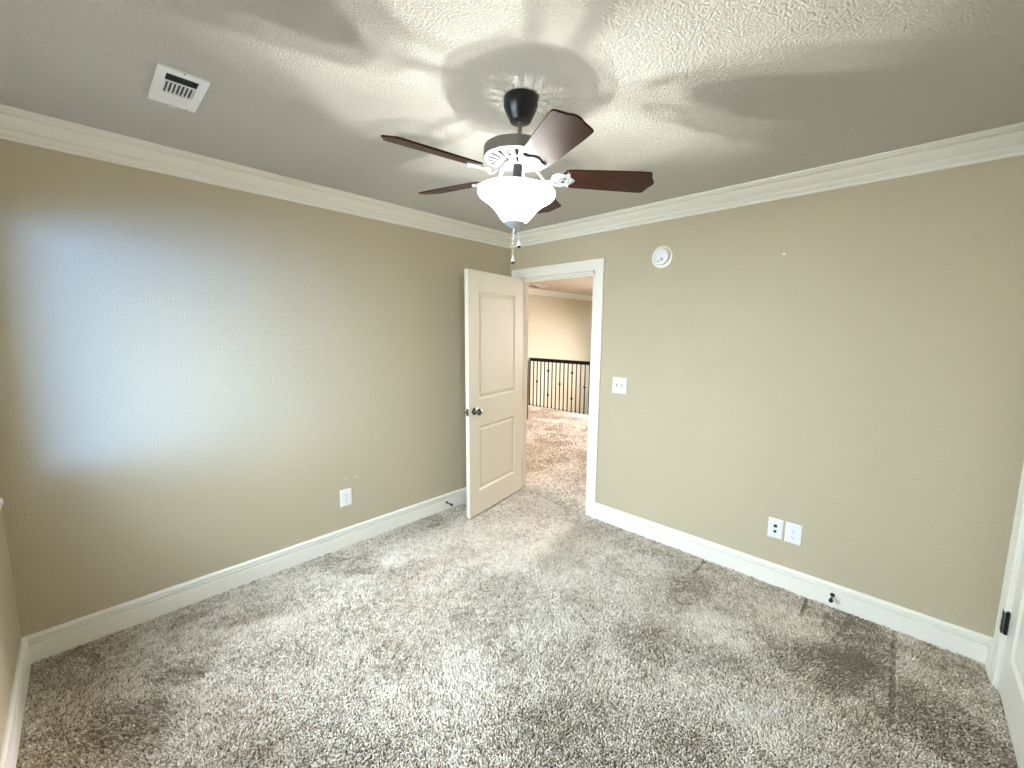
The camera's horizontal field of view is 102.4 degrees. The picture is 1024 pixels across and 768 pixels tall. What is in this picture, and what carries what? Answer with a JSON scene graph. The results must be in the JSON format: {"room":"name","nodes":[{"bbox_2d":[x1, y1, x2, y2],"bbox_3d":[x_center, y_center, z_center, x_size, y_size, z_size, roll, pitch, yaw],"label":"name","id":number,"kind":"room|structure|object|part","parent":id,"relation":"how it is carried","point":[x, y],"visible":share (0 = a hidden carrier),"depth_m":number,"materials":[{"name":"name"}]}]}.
{"room":"empty bedroom","nodes":[
{"label":"empty bedroom","id":0,"kind":"room"},
{"bbox_2d":[0,497,21,747],"bbox_3d":[-1.091,0.258,0.571,3.380,2.499,0.115,7,10,43],"label":"wall","id":1,"kind":"structure","parent":0,"point":[10,630],"depth_m":1.70,"materials":[{"name":"beige paint"}]},
{"bbox_2d":[0,637,30,767],"bbox_3d":[-1.098,1.405,0.805,3.265,0.148,0.018,7,10,43],"label":"baseboard","id":2,"kind":"structure","parent":1,"relation":"attached to","point":[9,749],"depth_m":1.59,"materials":[{"name":"white paint"}]},
{"bbox_2d":[0,139,509,636],"bbox_3d":[-1.188,-0.047,2.967,0.115,2.499,3.456,7,10,43],"label":"wall","id":3,"kind":"structure","parent":0,"point":[194,375],"depth_m":2.29,"materials":[{"name":"beige paint"}]},
{"bbox_2d":[24,487,466,663],"bbox_3d":[-1.152,1.117,3.069,0.018,0.148,3.226,7,10,43],"label":"baseboard","id":4,"kind":"structure","parent":3,"relation":"attached to","point":[52,641],"depth_m":2.43,"materials":[{"name":"white paint"}]},
{"bbox_2d":[0,104,510,248],"bbox_3d":[-1.096,-1.204,2.742,0.110,0.104,3.226,7,10,43],"label":"crown molding","id":5,"kind":"structure","parent":3,"relation":"attached to","point":[16,125],"depth_m":2.20,"materials":[{"name":"white paint"}]},
{"bbox_2d":[340,487,351,507],"bbox_3d":[-1.202,0.823,2.983,0.010,0.127,0.086,7,10,43],"label":"wall outlet","id":6,"kind":"object","parent":3,"relation":"attached to","point":[346,494],"visible":1,"depth_m":2.98,"materials":[{"name":"white plastic"}]},
{"bbox_2d":[0,0,1023,295],"bbox_3d":[1.392,-1.601,5.176,6.495,0.120,10.456,7,10,43],"label":"ceiling","id":7,"kind":"structure","parent":0,"point":[699,96],"depth_m":1.47,"materials":[{"name":"paint"}]},
{"bbox_2d":[147,62,210,112],"bbox_3d":[-1.254,-1.100,1.545,0.304,0.012,0.148,7,10,43],"label":"ceiling vent","id":8,"kind":"object","parent":7,"relation":"in","point":[173,87],"visible":1,"depth_m":1.53,"materials":[{"name":"white metal"}]},
{"bbox_2d":[381,88,653,263],"bbox_3d":[0.035,-0.801,1.667,1.024,0.614,0.988,3,8,19],"label":"ceiling fan","id":9,"kind":"object","parent":7,"relation":"hanging from","point":[516,199],"visible":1,"depth_m":1.54,"materials":[{"name":"black metal"}]},
{"bbox_3d":[-0.271,-0.802,1.418,0.359,0.006,0.138,-3,25,-35],"label":"blade","id":10,"kind":"part","parent":9,"relation":"part of","materials":[{"name":"brown wood"}]},
{"bbox_3d":[-0.265,-0.870,1.833,0.359,0.006,0.138,10,26,36],"label":"blade","id":11,"kind":"part","parent":9,"relation":"part of","materials":[{"name":"brown wood"}]},
{"bbox_3d":[0.024,-0.871,1.615,0.273,0.022,0.273,12,13,43],"label":"vent plate","id":12,"kind":"part","parent":9,"relation":"part of","materials":[{"name":"silver metal"}]},
{"bbox_3d":[0.015,-0.710,1.642,0.309,0.128,0.309,12,13,43],"label":"lamp shade","id":13,"kind":"part","parent":9,"relation":"part of","materials":[{"name":"white glass"}]},
{"bbox_3d":[0.136,-0.869,1.958,0.138,0.006,0.359,-8,5,20],"label":"blade","id":14,"kind":"part","parent":9,"relation":"part of","materials":[{"name":"brown wood"}]},
{"bbox_3d":[0.127,-0.759,1.288,0.138,0.007,0.359,15,5,-19],"label":"blade","id":15,"kind":"part","parent":9,"relation":"part of","materials":[{"name":"brown wood"}]},
{"bbox_3d":[0.378,-0.800,1.622,0.359,0.006,0.138,3,-5,0],"label":"blade","id":16,"kind":"part","parent":9,"relation":"part of","materials":[{"name":"brown wood"}]},
{"bbox_2d":[529,285,546,287],"bbox_3d":[0.449,-1.912,8.061,0.300,0.008,0.400,7,10,43],"label":"ceiling vent","id":17,"kind":"object","parent":7,"relation":"in","point":[534,286],"visible":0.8,"depth_m":8.06,"materials":[{"name":"white metal"}]},
{"bbox_2d":[22,489,1009,767],"bbox_3d":[-0.006,1.414,1.949,3.495,0.140,3.398,7,10,43],"label":"floor","id":18,"kind":"structure","parent":0,"point":[520,489],"depth_m":1.67,"materials":[{"name":"brown"}]},
{"bbox_2d":[16,490,1017,767],"bbox_3d":[0.032,1.332,1.940,3.310,0.026,3.230,7,10,43],"label":"carpet","id":19,"kind":"object","parent":18,"relation":"on","point":[530,535],"visible":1,"depth_m":1.91,"materials":[{"name":"grey carpet"}]},
{"bbox_2d":[528,294,591,413],"bbox_3d":[0.230,0.615,8.902,0.115,5.279,7.115,7,10,43],"label":"wall","id":20,"kind":"structure","parent":0,"point":[558,327],"depth_m":9.54,"materials":[{"name":"beige paint"}]},
{"bbox_2d":[529,288,592,300],"bbox_3d":[0.336,-1.921,8.501,0.110,0.104,6.885,7,10,43],"label":"crown molding","id":21,"kind":"structure","parent":20,"relation":"attached to","point":[531,291],"depth_m":9.24,"materials":[{"name":"white paint"}]},
{"bbox_2d":[510,155,1023,636],"bbox_3d":[1.229,-0.022,2.959,3.380,2.499,0.115,7,10,43],"label":"wall","id":22,"kind":"structure","parent":0,"point":[845,366],"depth_m":2.31,"materials":[{"name":"beige paint"}]},
{"bbox_2d":[463,269,522,518],"bbox_3d":[-0.139,0.075,3.643,0.171,2.036,0.822,5,9,33],"label":"door","id":23,"kind":"structure","parent":22,"relation":"in","point":[493,302],"depth_m":3.57,"materials":[{"name":"beige paint"}]},
{"bbox_3d":[-0.280,0.227,3.357,0.068,0.062,0.062,5,9,33],"label":"knob","id":24,"kind":"part","parent":23,"relation":"part of","materials":[{"name":"black metal"}]},
{"bbox_3d":[-0.137,-0.338,3.589,0.035,0.880,0.550,5,9,33],"label":"panel","id":25,"kind":"part","parent":23,"relation":"part of","materials":[{"name":"beige paint"}]},
{"bbox_3d":[-0.142,0.603,3.715,0.035,0.560,0.550,5,9,33],"label":"panel","id":26,"kind":"part","parent":23,"relation":"part of","materials":[{"name":"beige paint"}]},
{"bbox_2d":[512,258,604,517],"bbox_3d":[0.394,0.029,3.763,1.009,2.162,0.133,7,10,43],"label":"door frame","id":27,"kind":"structure","parent":22,"relation":"attached to","point":[598,265],"depth_m":3.47,"materials":[{"name":"white paint"}]},
{"bbox_2d":[612,377,626,393],"bbox_3d":[0.843,0.012,3.243,0.124,0.127,0.020,7,10,43],"label":"light switch","id":28,"kind":"object","parent":22,"relation":"attached to","point":[619,385],"visible":1,"depth_m":3.24,"materials":[{"name":"white plastic"}]},
{"bbox_2d":[652,246,672,267],"bbox_3d":[1.054,-0.901,2.911,0.156,0.156,0.048,7,10,43],"label":"smoke detector","id":29,"kind":"object","parent":22,"relation":"attached to","point":[662,256],"visible":1,"depth_m":2.89,"materials":[{"name":"white plastic"}]},
{"bbox_2d":[510,122,1023,248],"bbox_3d":[1.121,-1.185,2.770,3.265,0.104,0.110,7,10,43],"label":"crown molding","id":30,"kind":"structure","parent":22,"relation":"attached to","point":[1007,141],"depth_m":2.26,"materials":[{"name":"white paint"}]},
{"bbox_2d":[767,517,783,539],"bbox_3d":[1.645,0.904,2.572,0.080,0.127,0.016,7,10,43],"label":"wall jack","id":31,"kind":"object","parent":22,"relation":"attached to","point":[775,526],"visible":1,"depth_m":2.57,"materials":[{"name":"white plastic"}]},
{"bbox_2d":[594,503,992,664],"bbox_3d":[1.506,1.186,2.738,2.220,0.148,0.018,7,10,43],"label":"baseboard","id":32,"kind":"structure","parent":22,"relation":"attached to","point":[963,641],"depth_m":2.44,"materials":[{"name":"white paint"}]},
{"bbox_2d":[828,593,834,602],"bbox_3d":[1.833,1.227,2.360,0.024,0.024,0.081,7,10,43],"label":"door stop","id":33,"kind":"object","parent":32,"relation":"attached to","point":[832,595],"visible":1,"depth_m":2.35,"materials":[{"name":"brown metal"}]},
{"bbox_2d":[784,522,802,545],"bbox_3d":[1.715,0.915,2.509,0.086,0.127,0.010,7,10,43],"label":"wall outlet","id":34,"kind":"object","parent":22,"relation":"attached to","point":[793,532],"visible":1,"depth_m":2.51,"materials":[{"name":"white plastic"}]},
{"bbox_2d":[790,528,796,533],"bbox_3d":[1.713,0.895,2.505,0.034,0.029,0.003,7,10,43],"label":"receptacle","id":35,"kind":"object","parent":34,"relation":"attached to","point":[792,530],"depth_m":2.50,"materials":[{"name":"white plastic"}]},
{"bbox_3d":[0.783,0.944,6.110,4.815,0.240,3.722,7,10,43],"label":"floor","id":36,"kind":"structure","parent":0,"visible":0},
{"bbox_2d":[527,359,529,419],"bbox_3d":[0.231,0.092,7.360,0.110,1.124,0.110,7,10,43],"label":"newel post","id":37,"kind":"object","parent":36,"relation":"on","point":[528,359],"visible":0.15,"depth_m":7.34,"materials":[{"name":"wood"}]},
{"bbox_3d":[0.231,0.119,7.363,0.090,1.069,0.090,7,10,43],"label":"post","id":38,"kind":"part","parent":37,"relation":"part of","materials":[{"name":"wood"}]},
{"bbox_2d":[521,404,587,513],"bbox_3d":[0.659,0.810,6.099,4.416,0.027,3.718,7,10,43],"label":"carpet","id":39,"kind":"object","parent":36,"relation":"on","point":[560,472],"visible":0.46,"depth_m":5.23,"materials":[{"name":"beige carpet"}]},
{"bbox_2d":[529,358,589,414],"bbox_3d":[1.887,0.144,7.436,4.202,1.034,0.068,7,10,43],"label":"railing","id":40,"kind":"object","parent":36,"relation":"on","point":[540,360],"visible":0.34,"depth_m":8.30,"materials":[{"name":"black metal"}]},
{"bbox_3d":[1.900,-0.334,7.367,4.180,0.068,0.068,7,10,43],"label":"handrail","id":41,"kind":"part","parent":40,"relation":"part of","materials":[{"name":"black wood"}]},
{"bbox_3d":[1.251,0.273,0.635,0.135,2.499,3.226,7,10,43],"label":"wall","id":42,"kind":"structure","parent":0,"visible":0},
{"bbox_2d":[985,638,992,673],"bbox_3d":[2.269,1.294,1.951,0.018,0.148,0.102,7,10,43],"label":"baseboard","id":43,"kind":"structure","parent":42,"relation":"attached to","point":[989,647],"depth_m":1.95,"materials":[{"name":"white paint"}]},
{"bbox_2d":[987,463,1023,689],"bbox_3d":[1.956,0.344,1.410,0.133,2.162,0.947,7,10,43],"label":"door frame","id":44,"kind":"structure","parent":42,"relation":"attached to","point":[1017,535],"depth_m":1.82,"materials":[{"name":"white paint"}]},
{"bbox_2d":[998,544,1023,767],"bbox_3d":[1.926,0.379,1.469,0.103,2.025,0.790,7,10,43],"label":"door","id":45,"kind":"structure","parent":42,"relation":"in","point":[1011,682],"depth_m":1.69,"materials":[{"name":"white paint"}]},
{"bbox_3d":[1.933,0.907,1.499,0.035,0.560,0.524,7,10,43],"label":"panel","id":46,"kind":"part","parent":45,"relation":"part of","materials":[{"name":"white paint"}]}
]}

